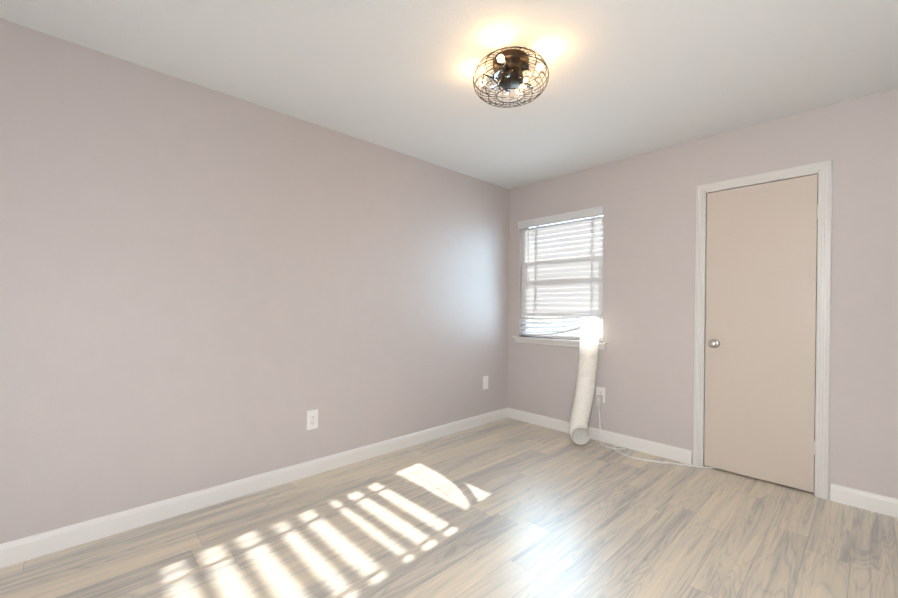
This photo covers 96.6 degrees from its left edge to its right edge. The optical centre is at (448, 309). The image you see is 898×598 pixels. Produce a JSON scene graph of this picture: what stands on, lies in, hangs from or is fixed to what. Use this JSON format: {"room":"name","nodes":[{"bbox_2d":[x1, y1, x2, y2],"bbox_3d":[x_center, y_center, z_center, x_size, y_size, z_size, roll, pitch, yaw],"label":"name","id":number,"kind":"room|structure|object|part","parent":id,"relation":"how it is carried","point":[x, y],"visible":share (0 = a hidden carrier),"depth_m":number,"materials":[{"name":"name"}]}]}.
{"room":"empty bedroom","nodes":[
{"label":"empty bedroom","id":0,"kind":"room"},
{"bbox_2d":[0,19,508,543],"bbox_3d":[-1.168,-0.069,2.652,4.865,2.440,0.120,0,0,-44],"label":"wall","id":1,"kind":"structure","parent":0,"point":[202,287],"depth_m":2.32,"materials":[{"name":"paint"}]},
{"bbox_2d":[0,407,507,567],"bbox_3d":[-1.086,1.100,2.652,4.745,0.103,0.014,0,0,-44],"label":"baseboard","id":2,"kind":"structure","parent":1,"relation":"attached to","point":[35,546],"depth_m":2.32,"materials":[{"name":"white wood"}]},
{"bbox_2d":[307,409,317,429],"bbox_3d":[-0.949,0.767,2.783,0.082,0.132,0.008,0,0,-44],"label":"duplex electrical outlet","id":3,"kind":"object","parent":1,"relation":"attached to","point":[312,419],"visible":1,"depth_m":2.78,"materials":[{"name":"white plastic"}]},
{"bbox_2d":[483,376,487,389],"bbox_3d":[0.370,0.740,4.039,0.082,0.132,0.006,0,0,-44],"label":"electrical outlet","id":4,"kind":"object","parent":1,"relation":"attached to","point":[485,382],"visible":1,"depth_m":4.04,"materials":[{"name":"white plastic"}]},
{"bbox_2d":[0,418,897,597],"bbox_3d":[0.368,1.193,1.631,6.285,0.050,4.340,0,0,-44],"label":"floor","id":5,"kind":"structure","parent":0,"point":[507,508],"depth_m":2.04,"materials":[{"name":"laminate"}]},
{"bbox_2d":[0,0,897,188],"bbox_3d":[0.132,-1.322,1.375,4.985,0.100,3.740,0,0,-44],"label":"ceiling","id":6,"kind":"structure","parent":0,"point":[629,78],"depth_m":2.06,"materials":[{"name":"white paint"}]},
{"bbox_2d":[473,46,548,107],"bbox_3d":[0.314,-1.182,2.044,0.384,0.185,0.384,0,0,-44],"label":"ceiling fan light","id":7,"kind":"object","parent":6,"relation":"attached to","point":[510,67],"visible":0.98,"depth_m":2.00,"materials":[{"name":"brown metal"}]},
{"bbox_3d":[0.314,-1.209,2.043,0.249,0.132,0.249,0,0,-44],"label":"motor","id":8,"kind":"part","parent":7,"relation":"part of","materials":[{"name":"brown metal"}]},
{"bbox_2d":[507,88,897,499],"bbox_3d":[1.885,-0.050,3.060,0.120,2.440,3.740,0,0,-44],"label":"wall","id":9,"kind":"structure","parent":0,"point":[645,366],"depth_m":3.04,"materials":[{"name":"paint"}]},
{"bbox_2d":[513,336,606,349],"bbox_3d":[1.050,0.317,3.870,0.112,0.064,1.000,0,0,-44],"label":"window sill","id":10,"kind":"structure","parent":9,"relation":"attached to","point":[553,341],"depth_m":3.88,"materials":[{"name":"white wood"}]},
{"bbox_2d":[518,206,603,340],"bbox_3d":[1.080,-0.313,3.889,0.134,1.196,0.921,0,0,-44],"label":"window blind","id":11,"kind":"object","parent":9,"relation":"in","point":[566,255],"depth_m":3.85,"materials":[{"name":"white plastic"}]},
{"bbox_2d":[527,228,528,288],"bbox_3d":[0.810,-0.520,4.092,0.012,0.630,0.017,1,0,25],"label":"string","id":12,"kind":"object","parent":11,"relation":"hanging from","point":[528,228],"depth_m":4.09,"materials":[{"name":"white fabric"}]},
{"bbox_3d":[1.115,-0.424,3.915,0.025,0.887,0.833,0,0,-44],"label":"glass","id":13,"kind":"part","parent":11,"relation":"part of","materials":[{"name":"white"}]},
{"bbox_2d":[569,317,602,444],"bbox_3d":[1.236,0.609,3.558,0.480,1.091,0.245,0,0,-44],"label":"hose","id":14,"kind":"object","parent":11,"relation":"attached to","point":[591,331],"visible":0.98,"depth_m":3.46,"materials":[{"name":"white plastic"}]},
{"bbox_2d":[590,217,592,306],"bbox_3d":[1.280,-0.367,3.614,0.003,0.964,0.003,0,0,-44],"label":"string","id":15,"kind":"object","parent":11,"relation":"hanging from","point":[592,217],"depth_m":3.61,"materials":[{"name":"white fabric"}]},
{"bbox_2d":[508,408,691,464],"bbox_3d":[1.226,1.111,3.653,0.014,0.103,1.753,0,0,-44],"label":"baseboard","id":16,"kind":"structure","parent":9,"relation":"attached to","point":[658,449],"depth_m":3.42,"materials":[{"name":"white wood"}]},
{"bbox_2d":[596,386,713,467],"bbox_3d":[1.769,0.931,3.193,0.569,0.477,1.176,0,0,-44],"label":"power cord","id":17,"kind":"object","parent":9,"relation":"attached to","point":[600,396],"visible":0.94,"depth_m":3.50,"materials":[{"name":"white plastic"}]},
{"bbox_2d":[704,174,817,492],"bbox_3d":[2.100,0.152,2.738,0.102,2.018,0.605,0,0,-44],"label":"door","id":18,"kind":"structure","parent":9,"relation":"in","point":[761,313],"depth_m":2.72,"materials":[{"name":"beige paint"}]},
{"bbox_3d":[1.919,0.249,2.902,0.067,0.064,0.064,0,0,-44],"label":"knob","id":19,"kind":"part","parent":18,"relation":"part of","materials":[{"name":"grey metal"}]},
{"bbox_2d":[693,160,832,498],"bbox_3d":[2.141,0.124,2.777,0.140,2.099,0.741,0,0,-44],"label":"door frame","id":20,"kind":"structure","parent":9,"relation":"attached to","point":[823,170],"depth_m":2.52,"materials":[{"name":"white wood"}]},
{"bbox_2d":[830,483,897,517],"bbox_3d":[2.695,1.130,2.111,0.014,0.103,0.988,0,0,-44],"label":"baseboard","id":21,"kind":"structure","parent":9,"relation":"attached to","point":[874,502],"depth_m":2.36,"materials":[{"name":"white wood"}]}
]}

